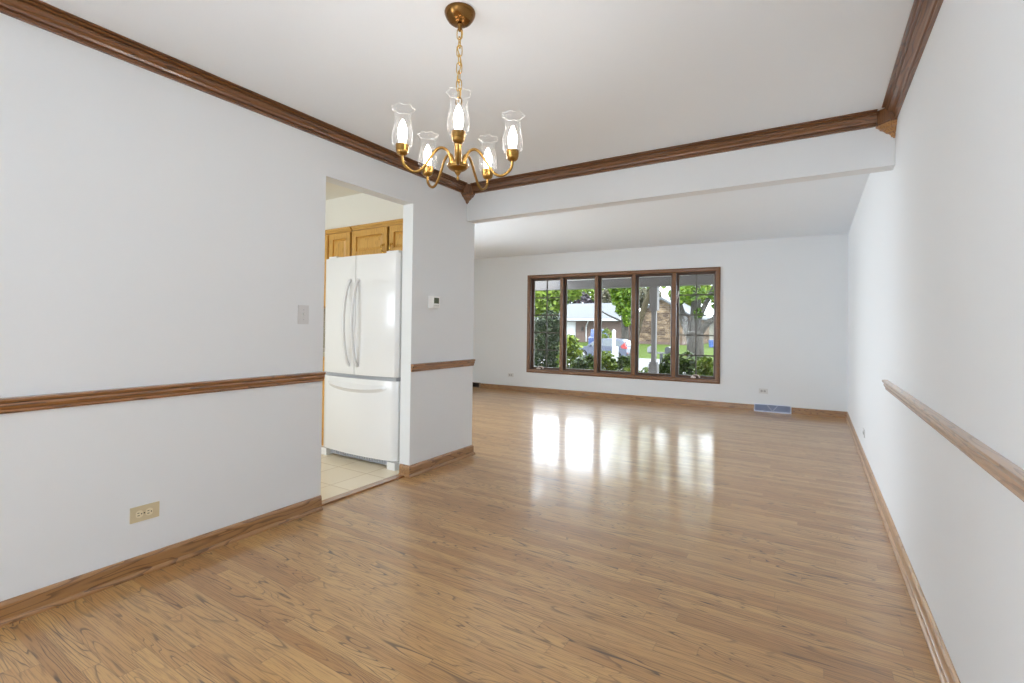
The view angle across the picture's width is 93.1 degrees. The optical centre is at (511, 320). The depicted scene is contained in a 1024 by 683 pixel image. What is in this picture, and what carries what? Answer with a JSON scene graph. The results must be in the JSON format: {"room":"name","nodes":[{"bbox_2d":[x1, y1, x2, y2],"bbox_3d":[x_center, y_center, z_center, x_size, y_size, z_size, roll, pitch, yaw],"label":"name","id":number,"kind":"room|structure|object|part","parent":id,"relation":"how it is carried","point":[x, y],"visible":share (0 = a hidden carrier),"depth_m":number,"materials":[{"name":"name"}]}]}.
{"room":"dining room","nodes":[
{"label":"dining room","id":0,"kind":"room"},
{"bbox_2d":[0,13,474,601],"bbox_3d":[-2.037,-0.046,1.806,0.105,2.410,6.212,0,-1,32],"label":"wall","id":1,"kind":"structure","parent":0,"point":[156,229],"depth_m":2.31,"materials":[{"name":"white paint"}]},
{"bbox_2d":[130,501,159,523],"bbox_3d":[-1.700,0.888,2.246,0.009,0.070,0.115,0,-1,32],"label":"power outlet","id":2,"kind":"object","parent":1,"relation":"attached to","point":[151,510],"visible":1,"depth_m":2.24,"materials":[{"name":"beige plastic"}]},
{"bbox_2d":[136,510,142,517],"bbox_3d":[-1.710,0.888,2.226,0.003,0.033,0.027,0,-1,32],"label":"receptacle","id":3,"kind":"object","parent":2,"relation":"attached to","point":[139,513],"depth_m":2.22,"materials":[{"name":"beige plastic"}]},
{"bbox_2d":[146,508,152,514],"bbox_3d":[-1.689,0.888,2.259,0.003,0.033,0.027,0,-1,32],"label":"receptacle","id":4,"kind":"object","parent":2,"relation":"attached to","point":[149,511],"depth_m":2.26,"materials":[{"name":"beige plastic"}]},
{"bbox_2d":[0,495,322,627],"bbox_3d":[-2.377,1.102,1.146,0.024,0.089,4.473,0,-1,32],"label":"baseboard","id":5,"kind":"structure","parent":1,"relation":"attached to","point":[12,610],"depth_m":2.23,"materials":[{"name":"brown wood"}]},
{"bbox_2d":[0,371,325,413],"bbox_3d":[-2.365,0.310,1.155,0.030,0.060,4.473,0,-1,32],"label":"chair rail","id":6,"kind":"object","parent":1,"relation":"attached to","point":[82,398],"visible":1,"depth_m":2.22,"materials":[{"name":"brown wood"}]},
{"bbox_2d":[0,0,467,192],"bbox_3d":[-1.964,-1.212,1.753,0.069,0.077,5.858,0,-1,32],"label":"crown molding","id":7,"kind":"structure","parent":1,"relation":"attached to","point":[40,14],"depth_m":2.37,"materials":[{"name":"brown wood"}]},
{"bbox_2d":[298,305,308,323],"bbox_3d":[-1.261,-0.037,2.938,0.017,0.114,0.070,0,-1,32],"label":"light switch","id":8,"kind":"object","parent":1,"relation":"attached to","point":[303,310],"visible":1,"depth_m":2.94,"materials":[{"name":"grey plastic"}]},
{"bbox_2d":[428,296,439,308],"bbox_3d":[-0.627,-0.151,3.926,0.048,0.100,0.092,0,-1,32],"label":"thermostat","id":9,"kind":"object","parent":1,"relation":"attached to","point":[433,301],"visible":1,"depth_m":3.90,"materials":[{"name":"white plastic"}]},
{"bbox_2d":[411,359,474,371],"bbox_3d":[-0.555,0.371,4.063,0.030,0.060,0.800,0,-1,32],"label":"chair rail","id":10,"kind":"object","parent":1,"relation":"attached to","point":[469,362],"visible":1,"depth_m":4.01,"materials":[{"name":"brown wood"}]},
{"bbox_2d":[461,184,474,203],"bbox_3d":[-0.386,-1.120,4.268,0.089,0.158,0.089,0,-1,32],"label":"block","id":11,"kind":"object","parent":1,"relation":"attached to","point":[467,193],"visible":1,"depth_m":4.26,"materials":[{"name":"brown wood"}]},
{"bbox_2d":[398,445,474,477],"bbox_3d":[-2.124,1.156,5.023,3.692,0.089,0.848,0,-1,32],"label":"baseboard","id":12,"kind":"structure","parent":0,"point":[409,471],"depth_m":3.95,"materials":[{"name":"brown wood"}]},
{"bbox_2d":[0,388,940,682],"bbox_3d":[-1.080,1.258,3.869,6.985,0.120,10.770,0,-1,32],"label":"floor","id":13,"kind":"structure","parent":0,"point":[581,539],"depth_m":2.24,"materials":[{"name":"brown wood"}]},
{"bbox_2d":[321,357,324,445],"bbox_3d":[-2.141,0.771,5.066,1.415,0.860,0.536,0,-1,32],"label":"base cabinet","id":14,"kind":"object","parent":13,"relation":"on","point":[323,383],"visible":0.02,"depth_m":4.57,"materials":[{"name":"brown wood"}]},
{"bbox_3d":[-1.853,0.814,4.625,0.340,0.440,0.015,0,-1,32],"label":"door panel","id":15,"kind":"part","parent":14,"relation":"part of","materials":[{"name":"brown wood"}]},
{"bbox_2d":[321,250,402,470],"bbox_3d":[-1.181,0.317,4.351,0.927,1.772,0.744,0,-1,32],"label":"refrigerator","id":16,"kind":"object","parent":13,"relation":"on","point":[363,309],"visible":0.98,"depth_m":4.04,"materials":[{"name":"white metal"}]},
{"bbox_3d":[-1.502,-0.049,4.275,0.460,1.010,0.100,0,-1,32],"label":"door","id":17,"kind":"part","parent":16,"relation":"part of","materials":[{"name":"white metal"}]},
{"bbox_3d":[-1.404,0.016,4.113,0.026,0.750,0.094,0,-1,32],"label":"handle","id":18,"kind":"part","parent":16,"relation":"part of","materials":[{"name":"white plastic"}]},
{"bbox_3d":[-1.315,0.016,4.058,0.026,0.750,0.094,0,-1,32],"label":"handle","id":19,"kind":"part","parent":16,"relation":"part of","materials":[{"name":"white plastic"}]},
{"bbox_3d":[-1.339,0.568,4.099,0.740,0.076,0.056,0,-1,32],"label":"handle","id":20,"kind":"part","parent":16,"relation":"part of","materials":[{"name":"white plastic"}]},
{"bbox_3d":[-1.315,0.809,4.140,0.927,0.643,0.100,0,-1,32],"label":"freezer drawer","id":21,"kind":"part","parent":16,"relation":"part of","materials":[{"name":"white metal"}]},
{"bbox_3d":[-1.106,-0.047,4.028,0.460,1.010,0.100,0,-1,32],"label":"door","id":22,"kind":"part","parent":16,"relation":"part of","materials":[{"name":"white metal"}]},
{"bbox_2d":[322,474,403,505],"bbox_3d":[-1.052,1.186,3.419,0.062,0.012,0.785,0,-1,32],"label":"threshold","id":23,"kind":"object","parent":13,"relation":"on","point":[395,477],"visible":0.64,"depth_m":3.39,"materials":[{"name":"brown wood"}]},
{"bbox_2d":[40,0,913,199],"bbox_3d":[-2.154,-1.377,1.890,6.735,0.252,6.184,0,-1,32],"label":"ceiling","id":24,"kind":"structure","parent":0,"point":[590,80],"depth_m":2.29,"materials":[{"name":"paint"}]},
{"bbox_2d":[325,193,402,229],"bbox_3d":[-2.042,-1.059,5.168,3.463,0.299,0.328,0,-1,32],"label":"soffit","id":25,"kind":"structure","parent":24,"relation":"attached to","point":[362,208],"depth_m":4.61,"materials":[{"name":"beige paint"}]},
{"bbox_2d":[391,2,524,190],"bbox_3d":[-0.190,-0.891,1.921,0.489,0.673,0.509,1,-1,12],"label":"chandelier","id":26,"kind":"object","parent":24,"relation":"hanging from","point":[460,15],"visible":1,"depth_m":1.89,"materials":[{"name":"gold metal"}]},
{"bbox_3d":[-0.413,-0.705,1.829,0.035,0.111,0.034,1,-1,-25],"label":"light bulb","id":27,"kind":"part","parent":26,"relation":"part of","materials":[{"name":"white glass"}]},
{"bbox_3d":[-0.328,-0.622,1.868,0.201,0.121,0.011,1,-1,-25],"label":"arm","id":28,"kind":"part","parent":26,"relation":"part of","materials":[{"name":"gold metal"}]},
{"bbox_3d":[-0.362,-0.701,2.083,0.034,0.111,0.035,1,-1,-43],"label":"light bulb","id":29,"kind":"part","parent":26,"relation":"part of","materials":[{"name":"white glass"}]},
{"bbox_3d":[-0.299,-0.620,2.012,0.011,0.121,0.201,1,-1,-43],"label":"arm","id":30,"kind":"part","parent":26,"relation":"part of","materials":[{"name":"gold metal"}]},
{"bbox_3d":[-0.200,-0.621,1.796,0.011,0.121,0.201,1,-1,-7],"label":"arm","id":31,"kind":"part","parent":26,"relation":"part of","materials":[{"name":"gold metal"}]},
{"bbox_3d":[-0.188,-0.704,1.703,0.034,0.111,0.035,1,-1,-7],"label":"light bulb","id":32,"kind":"part","parent":26,"relation":"part of","materials":[{"name":"white glass"}]},
{"bbox_3d":[-0.209,-1.012,1.925,0.018,0.282,0.018,0,-1,32],"label":"cord","id":33,"kind":"part","parent":26,"relation":"part of","materials":[{"name":"gold metal"}]},
{"bbox_3d":[-0.209,-1.020,1.925,0.019,0.288,0.019,1,-1,-34],"label":"chain","id":34,"kind":"part","parent":26,"relation":"part of","materials":[{"name":"gold metal"}]},
{"bbox_3d":[-0.153,-0.618,2.029,0.011,0.121,0.201,0,-1,29],"label":"arm","id":35,"kind":"part","parent":26,"relation":"part of","materials":[{"name":"gold metal"}]},
{"bbox_3d":[-0.105,-0.697,2.113,0.034,0.111,0.035,0,-1,29],"label":"light bulb","id":36,"kind":"part","parent":26,"relation":"part of","materials":[{"name":"white glass"}]},
{"bbox_3d":[-0.092,-0.619,1.895,0.201,0.121,0.011,1,-1,11],"label":"arm","id":37,"kind":"part","parent":26,"relation":"part of","materials":[{"name":"gold metal"}]},
{"bbox_3d":[0.003,-0.699,1.878,0.035,0.111,0.034,1,-1,11],"label":"light bulb","id":38,"kind":"part","parent":26,"relation":"part of","materials":[{"name":"white glass"}]},
{"bbox_2d":[480,383,753,410],"bbox_3d":[1.440,1.240,8.085,4.645,0.089,0.024,0,-1,29],"label":"baseboard","id":39,"kind":"structure","parent":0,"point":[727,405],"depth_m":7.86,"materials":[{"name":"brown wood"}]},
{"bbox_2d":[473,234,847,411],"bbox_3d":[1.498,0.061,8.204,7.500,3.050,0.201,0,-1,29],"label":"wall","id":40,"kind":"structure","parent":0,"point":[784,301],"depth_m":7.08,"materials":[{"name":"white paint"}]},
{"bbox_2d":[473,382,479,387],"bbox_3d":[-0.739,1.224,9.262,0.300,0.098,0.034,0,-1,29],"label":"air vent","id":41,"kind":"object","parent":40,"relation":"in","point":[475,384],"visible":0.55,"depth_m":9.23,"materials":[{"name":"black metal"}]},
{"bbox_2d":[526,267,720,383],"bbox_3d":[1.723,0.062,8.052,3.216,1.745,0.192,0,-1,29],"label":"window","id":42,"kind":"structure","parent":40,"relation":"in","point":[675,274],"depth_m":7.88,"materials":[{"name":"brown wood"}]},
{"bbox_3d":[0.624,0.056,8.662,0.571,1.617,0.060,0,-1,29],"label":"sash","id":43,"kind":"part","parent":42,"relation":"part of","materials":[{"name":"brown wood"}]},
{"bbox_3d":[0.859,0.056,8.437,0.052,1.621,0.020,0,-1,29],"label":"mullion casing","id":44,"kind":"part","parent":42,"relation":"part of","materials":[{"name":"brown wood"}]},
{"bbox_3d":[1.176,0.059,8.362,0.571,1.617,0.060,0,-1,29],"label":"sash","id":45,"kind":"part","parent":42,"relation":"part of","materials":[{"name":"brown wood"}]},
{"bbox_3d":[1.412,0.059,8.137,0.052,1.621,0.020,0,-1,28],"label":"mullion casing","id":46,"kind":"part","parent":42,"relation":"part of","materials":[{"name":"brown wood"}]},
{"bbox_3d":[1.729,0.062,8.062,0.571,1.617,0.060,0,-1,29],"label":"sash","id":47,"kind":"part","parent":42,"relation":"part of","materials":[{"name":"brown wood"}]},
{"bbox_3d":[1.964,0.062,7.837,0.052,1.621,0.020,0,-1,29],"label":"mullion casing","id":48,"kind":"part","parent":42,"relation":"part of","materials":[{"name":"brown wood"}]},
{"bbox_3d":[2.281,0.065,7.762,0.571,1.617,0.060,0,-1,29],"label":"sash","id":49,"kind":"part","parent":42,"relation":"part of","materials":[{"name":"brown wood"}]},
{"bbox_3d":[2.517,0.065,7.537,0.052,1.621,0.020,0,-1,29],"label":"mullion casing","id":50,"kind":"part","parent":42,"relation":"part of","materials":[{"name":"brown wood"}]},
{"bbox_3d":[2.834,0.067,7.462,0.571,1.617,0.060,0,-1,29],"label":"sash","id":51,"kind":"part","parent":42,"relation":"part of","materials":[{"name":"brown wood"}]},
{"bbox_2d":[759,388,767,393],"bbox_3d":[3.592,1.005,6.929,0.115,0.070,0.009,0,-1,29],"label":"power outlet","id":52,"kind":"object","parent":40,"relation":"attached to","point":[763,391],"visible":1,"depth_m":6.93,"materials":[{"name":"grey plastic"}]},
{"bbox_2d":[754,403,790,413],"bbox_3d":[3.684,1.242,6.860,0.460,0.106,0.035,0,-1,29],"label":"air vent","id":53,"kind":"object","parent":40,"relation":"in","point":[757,407],"visible":1,"depth_m":6.86,"materials":[{"name":"blue metal"}]},
{"bbox_2d":[791,407,846,418],"bbox_3d":[4.176,1.254,6.599,0.647,0.089,0.024,0,-1,29],"label":"baseboard","id":54,"kind":"structure","parent":40,"relation":"attached to","point":[800,411],"depth_m":6.60,"materials":[{"name":"brown wood"}]},
{"bbox_2d":[474,173,868,258],"bbox_3d":[0.586,-1.311,6.528,6.985,0.200,4.586,0,-1,32],"label":"ceiling","id":55,"kind":"structure","parent":0,"point":[829,206],"depth_m":5.93,"materials":[{"name":"paint"}]},
{"bbox_2d":[467,127,894,222],"bbox_3d":[0.929,-1.164,3.568,3.272,0.564,0.111,0,-1,32],"label":"beam","id":56,"kind":"structure","parent":0,"point":[869,150],"depth_m":3.28,"materials":[{"name":"white paint"}]},
{"bbox_2d":[470,109,877,193],"bbox_3d":[0.862,-1.155,3.503,2.847,0.077,0.069,0,-1,32],"label":"crown molding","id":57,"kind":"structure","parent":56,"relation":"attached to","point":[865,119],"depth_m":3.26,"materials":[{"name":"brown wood"}]},
{"bbox_2d":[848,0,1023,682],"bbox_3d":[1.805,-0.023,2.028,0.150,2.464,10.650,0,-1,32],"label":"wall","id":58,"kind":"structure","parent":0,"point":[936,239],"depth_m":1.53,"materials":[{"name":"white paint"}]},
{"bbox_2d":[875,108,896,137],"bbox_3d":[2.099,-1.110,2.720,0.089,0.158,0.089,0,-1,32],"label":"block","id":59,"kind":"object","parent":58,"relation":"attached to","point":[886,122],"visible":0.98,"depth_m":2.72,"materials":[{"name":"brown wood"}]},
{"bbox_2d":[846,412,960,682],"bbox_3d":[1.718,1.164,2.062,0.024,0.089,10.357,0,-1,32],"label":"baseboard","id":60,"kind":"structure","parent":58,"relation":"attached to","point":[945,669],"depth_m":2.11,"materials":[{"name":"brown wood"}]},
{"bbox_2d":[882,0,943,117],"bbox_3d":[0.539,-1.203,0.195,0.069,0.077,5.858,0,-1,32],"label":"crown molding","id":61,"kind":"structure","parent":58,"relation":"attached to","point":[923,15],"depth_m":2.09,"materials":[{"name":"brown wood"}]},
{"bbox_2d":[882,380,1023,501],"bbox_3d":[0.638,0.336,0.326,0.030,0.060,6.240,0,-1,32],"label":"chair rail","id":62,"kind":"object","parent":58,"relation":"attached to","point":[1010,475],"visible":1,"depth_m":1.33,"materials":[{"name":"brown wood"}]},
{"bbox_3d":[-1.939,-0.025,5.340,3.463,2.464,0.109,0,-1,32],"label":"wall","id":63,"kind":"structure","parent":0,"visible":0},
{"bbox_2d":[323,309,324,347],"bbox_3d":[-1.971,0.083,5.289,3.463,0.435,0.008,0,-1,32],"label":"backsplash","id":64,"kind":"structure","parent":63,"relation":"attached to","point":[324,309],"depth_m":5.35,"materials":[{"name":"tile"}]},
{"bbox_2d":[324,227,351,308],"bbox_3d":[-1.934,-0.514,5.066,1.118,0.765,0.366,0,-1,32],"label":"upper cabinet","id":65,"kind":"object","parent":63,"relation":"attached to","point":[338,241],"visible":0.21,"depth_m":4.74,"materials":[{"name":"brown wood"}]},
{"bbox_3d":[-1.968,-0.498,4.900,0.335,0.704,0.020,0,-1,32],"label":"door","id":66,"kind":"part","parent":65,"relation":"part of","materials":[{"name":"brown wood"}]},
{"bbox_3d":[-2.017,-0.880,4.930,1.118,0.039,0.034,0,-1,32],"label":"cornice","id":67,"kind":"part","parent":65,"relation":"part of","materials":[{"name":"brown wood"}]},
{"bbox_3d":[-1.677,-0.497,4.719,0.194,0.594,0.015,0,-1,32],"label":"door panel","id":68,"kind":"part","parent":65,"relation":"part of","materials":[{"name":"brown wood"}]},
{"bbox_3d":[-1.678,-0.497,4.719,0.304,0.704,0.020,0,-1,32],"label":"door","id":69,"kind":"part","parent":65,"relation":"part of","materials":[{"name":"brown wood"}]},
{"bbox_2d":[351,218,402,255],"bbox_3d":[-1.039,-0.739,4.501,0.953,0.311,0.388,0,-1,32],"label":"upper cabinet","id":70,"kind":"object","parent":63,"relation":"attached to","point":[384,236],"visible":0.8,"depth_m":4.44,"materials":[{"name":"brown wood"}]},
{"bbox_3d":[-1.322,-0.724,4.502,0.356,0.140,0.015,0,-1,32],"label":"door panel","id":71,"kind":"part","parent":70,"relation":"part of","materials":[{"name":"brown wood"}]},
{"bbox_3d":[-1.322,-0.724,4.502,0.466,0.250,0.020,0,-1,32],"label":"door","id":72,"kind":"part","parent":70,"relation":"part of","materials":[{"name":"brown wood"}]},
{"bbox_3d":[-1.121,-0.878,4.372,0.950,0.039,0.034,0,-1,32],"label":"cornice","id":73,"kind":"part","parent":70,"relation":"part of","materials":[{"name":"brown wood"}]},
{"bbox_3d":[-0.905,-0.722,4.242,0.452,0.250,0.020,0,-1,32],"label":"door","id":74,"kind":"part","parent":70,"relation":"part of","materials":[{"name":"brown wood"}]},
{"bbox_3d":[-0.905,-0.722,4.243,0.342,0.140,0.015,0,-1,32],"label":"door panel","id":75,"kind":"part","parent":70,"relation":"part of","materials":[{"name":"brown wood"}]},
{"label":"outside","id":76,"kind":"structure","parent":0,"visible":0},
{"bbox_3d":[7.692,2.787,23.723,40.000,0.760,9.500,0,-1,32],"label":"driveway","id":77,"kind":"object","parent":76,"visible":0},
{"bbox_2d":[611,329,617,360],"bbox_3d":[4.838,1.451,22.877,0.360,2.100,0.240,0,-1,32],"label":"post","id":78,"kind":"object","parent":77,"relation":"on","point":[614,347],"visible":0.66,"depth_m":22.83,"materials":[{"name":"white wood"}]},
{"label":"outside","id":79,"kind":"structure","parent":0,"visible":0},
{"bbox_3d":[2.228,2.184,14.944,40.000,0.900,11.200,0,-1,32],"label":"ground","id":80,"kind":"structure","parent":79,"visible":0},
{"bbox_2d":[534,310,559,367],"bbox_3d":[1.398,0.862,17.970,1.770,2.495,1.448,0,-1,32],"label":"bush","id":81,"kind":"object","parent":80,"relation":"on","point":[553,339],"visible":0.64,"depth_m":17.66,"materials":[{"name":"green plant"}]},
{"bbox_2d":[555,334,583,367],"bbox_3d":[1.516,1.054,12.702,0.788,1.430,0.722,0,-1,32],"label":"shrub","id":82,"kind":"object","parent":80,"relation":"on","point":[573,351],"visible":0.56,"depth_m":12.56,"materials":[{"name":"green plant"}]},
{"bbox_2d":[570,353,604,369],"bbox_3d":[1.768,1.250,11.299,0.856,1.010,0.760,0,-1,32],"label":"shrub","id":83,"kind":"object","parent":80,"relation":"on","point":[585,362],"visible":0.44,"depth_m":11.19,"materials":[{"name":"green plant"}]},
{"bbox_2d":[601,350,618,370],"bbox_3d":[2.287,1.239,11.795,0.636,1.056,0.566,0,-1,32],"label":"shrub","id":84,"kind":"object","parent":80,"relation":"on","point":[610,363],"visible":0.45,"depth_m":11.66,"materials":[{"name":"green plant"}]},
{"bbox_2d":[616,355,630,371],"bbox_3d":[2.850,1.320,12.207,0.627,0.920,0.638,1,-1,3],"label":"shrub","id":85,"kind":"object","parent":80,"relation":"on","point":[623,361],"visible":0.31,"depth_m":12.12,"materials":[{"name":"green plant"}]},
{"bbox_2d":[624,365,639,371],"bbox_3d":[2.595,1.369,10.716,0.522,0.777,0.489,0,-1,32],"label":"shrub","id":86,"kind":"object","parent":80,"relation":"on","point":[626,368],"visible":0.02,"depth_m":10.73,"materials":[{"name":"green plant"}]},
{"bbox_2d":[641,366,647,372],"bbox_3d":[3.126,1.407,11.280,0.409,0.728,0.370,0,-1,32],"label":"shrub","id":87,"kind":"object","parent":80,"relation":"on","point":[645,369],"visible":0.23,"depth_m":11.27,"materials":[{"name":"green plant"}]},
{"bbox_2d":[647,346,669,360],"bbox_3d":[5.438,1.591,17.788,0.880,1.340,0.480,0,-1,32],"label":"stand","id":88,"kind":"object","parent":80,"relation":"on","point":[667,349],"visible":0.31,"depth_m":17.72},
{"bbox_2d":[659,353,679,373],"bbox_3d":[3.462,1.238,10.721,0.525,1.057,0.485,0,-1,32],"label":"shrub","id":89,"kind":"object","parent":80,"relation":"on","point":[664,368],"visible":0.35,"depth_m":10.70,"materials":[{"name":"green plant"}]},
{"bbox_2d":[679,350,699,374],"bbox_3d":[4.107,1.232,11.319,0.695,1.102,0.649,0,-1,32],"label":"shrub","id":90,"kind":"object","parent":80,"relation":"on","point":[686,364],"visible":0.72,"depth_m":11.21,"materials":[{"name":"green plant"}]},
{"bbox_2d":[670,285,713,372],"bbox_3d":[6.969,-1.556,18.085,7.383,7.978,5.248,0,-1,32],"label":"maple tree","id":91,"kind":"object","parent":80,"relation":"on","point":[688,327],"visible":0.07,"depth_m":17.92,"materials":[{"name":"grey plant"}]},
{"bbox_2d":[692,356,712,375],"bbox_3d":[4.024,1.233,10.077,0.569,1.064,0.551,0,-1,32],"label":"shrub","id":92,"kind":"object","parent":80,"relation":"on","point":[705,364],"visible":0.46,"depth_m":9.98,"materials":[{"name":"green plant"}]},
{"bbox_3d":[2.125,1.572,9.572,10.500,0.280,1.950,0,-1,32],"label":"floor","id":93,"kind":"structure","parent":80,"relation":"on","visible":0},
{"bbox_2d":[648,286,658,372],"bbox_3d":[2.918,0.373,9.968,0.170,2.148,0.170,0,-1,32],"label":"porch post","id":94,"kind":"object","parent":93,"relation":"on","point":[653,366],"visible":0.84,"depth_m":9.92,"materials":[{"name":"beige paint"}]},
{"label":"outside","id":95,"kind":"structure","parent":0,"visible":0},
{"bbox_2d":[577,342,712,359],"bbox_3d":[21.025,3.435,81.090,130.000,1.500,80.000,0,-1,32],"label":"lawn","id":96,"kind":"structure","parent":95,"point":[643,353],"depth_m":46.19,"materials":[{"name":"green plant"}]},
{"bbox_2d":[535,289,582,346],"bbox_3d":[3.929,-0.675,50.599,7.451,7.130,3.478,0,-1,32],"label":"street tree","id":97,"kind":"object","parent":96,"relation":"on","point":[553,303],"visible":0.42,"depth_m":49.52,"materials":[{"name":"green plant"}]},
{"bbox_2d":[569,291,593,303],"bbox_3d":[9.769,-0.789,68.174,5.019,7.065,3.357,0,-1,32],"label":"street tree","id":98,"kind":"object","parent":96,"relation":"on","point":[585,298],"visible":0.14,"depth_m":67.30,"materials":[{"name":"grey plant"}]},
{"bbox_2d":[535,303,630,341],"bbox_3d":[8.821,0.297,61.043,15.650,4.950,10.440,0,-1,32],"label":"brick house","id":99,"kind":"structure","parent":96,"relation":"on","point":[580,317],"depth_m":56.24,"materials":[{"name":"grey"}]},
{"bbox_2d":[588,329,608,343],"bbox_3d":[8.854,1.797,49.234,1.970,1.960,5.200,1,-1,12],"label":"truck","id":100,"kind":"object","parent":96,"relation":"on","point":[591,337],"visible":0.16,"depth_m":47.95,"materials":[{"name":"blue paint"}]},
{"bbox_2d":[602,289,611,302],"bbox_3d":[13.103,-0.953,64.937,3.608,7.386,2.728,0,-1,32],"label":"street tree","id":101,"kind":"object","parent":96,"relation":"on","point":[606,296],"visible":0.24,"depth_m":64.31,"materials":[{"name":"grey plant"}]},
{"bbox_2d":[602,327,611,338],"bbox_3d":[8.498,1.863,43.429,1.348,2.586,1.099,0,-1,32],"label":"bush","id":102,"kind":"object","parent":96,"relation":"on","point":[606,329],"visible":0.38,"depth_m":43.33,"materials":[{"name":"green plant"}]},
{"bbox_2d":[582,289,642,300],"bbox_3d":[14.607,-1.561,72.229,9.950,8.726,4.237,0,-1,32],"label":"street tree","id":103,"kind":"object","parent":96,"relation":"on","point":[587,291],"visible":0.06,"depth_m":72.54,"materials":[{"name":"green plant"}]},
{"bbox_2d":[602,288,630,339],"bbox_3d":[10.339,-2.369,44.313,6.101,10.675,5.249,0,-1,32],"label":"maple tree","id":104,"kind":"object","parent":96,"relation":"on","point":[620,297],"visible":0.37,"depth_m":43.53,"materials":[{"name":"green plant"}]},
{"bbox_2d":[639,287,662,308],"bbox_3d":[17.880,-0.934,64.299,4.406,7.447,2.996,0,-1,32],"label":"street tree","id":105,"kind":"object","parent":96,"relation":"on","point":[644,290],"visible":0.22,"depth_m":63.69,"materials":[{"name":"grey plant"}]},
{"bbox_2d":[639,297,708,344],"bbox_3d":[18.355,0.206,55.193,6.580,5.250,9.700,0,-1,32],"label":"brick house","id":106,"kind":"structure","parent":96,"relation":"on","point":[664,313],"depth_m":51.45,"materials":[{"name":"grey brick"}]},
{"bbox_2d":[667,285,712,306],"bbox_3d":[22.593,-1.298,61.367,5.846,8.210,3.316,0,-1,32],"label":"street tree","id":107,"kind":"object","parent":96,"relation":"on","point":[707,287],"visible":0.09,"depth_m":60.37,"materials":[{"name":"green plant"}]},
{"bbox_2d":[709,322,713,339],"bbox_3d":[30.151,0.320,60.158,11.600,5.400,9.000,0,-1,32],"label":"house","id":108,"kind":"structure","parent":96,"relation":"on","point":[711,327],"depth_m":59.06,"materials":[{"name":"white"}]},
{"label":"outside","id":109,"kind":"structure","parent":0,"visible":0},
{"bbox_2d":[535,274,713,290],"bbox_3d":[2.259,-0.965,9.676,8.800,0.500,2.120,0,-1,32],"label":"porch roof","id":110,"kind":"structure","parent":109,"point":[688,280],"depth_m":10.24,"materials":[{"name":"beige paint"}]},
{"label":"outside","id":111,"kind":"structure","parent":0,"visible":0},
{"bbox_2d":[540,356,663,367],"bbox_3d":[1.221,3.150,39.820,80.000,0.500,11.000,0,-1,32],"label":"street","id":112,"kind":"structure","parent":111,"point":[643,362],"depth_m":36.39,"materials":[{"name":"grey concrete"}]},
{"bbox_2d":[579,338,630,360],"bbox_3d":[7.195,2.204,37.885,4.518,1.690,2.100,0,-1,35],"label":"parked car","id":113,"kind":"object","parent":112,"relation":"on","point":[624,345],"visible":0.43,"depth_m":36.74,"materials":[{"name":"blue metal"}]},
{"bbox_2d":[630,286,669,356],"bbox_3d":[9.530,-2.055,29.502,5.709,10.009,4.062,0,-1,32],"label":"leaning tree","id":114,"kind":"object","parent":112,"relation":"on","point":[645,304],"visible":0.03,"depth_m":30.12,"materials":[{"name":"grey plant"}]}
]}

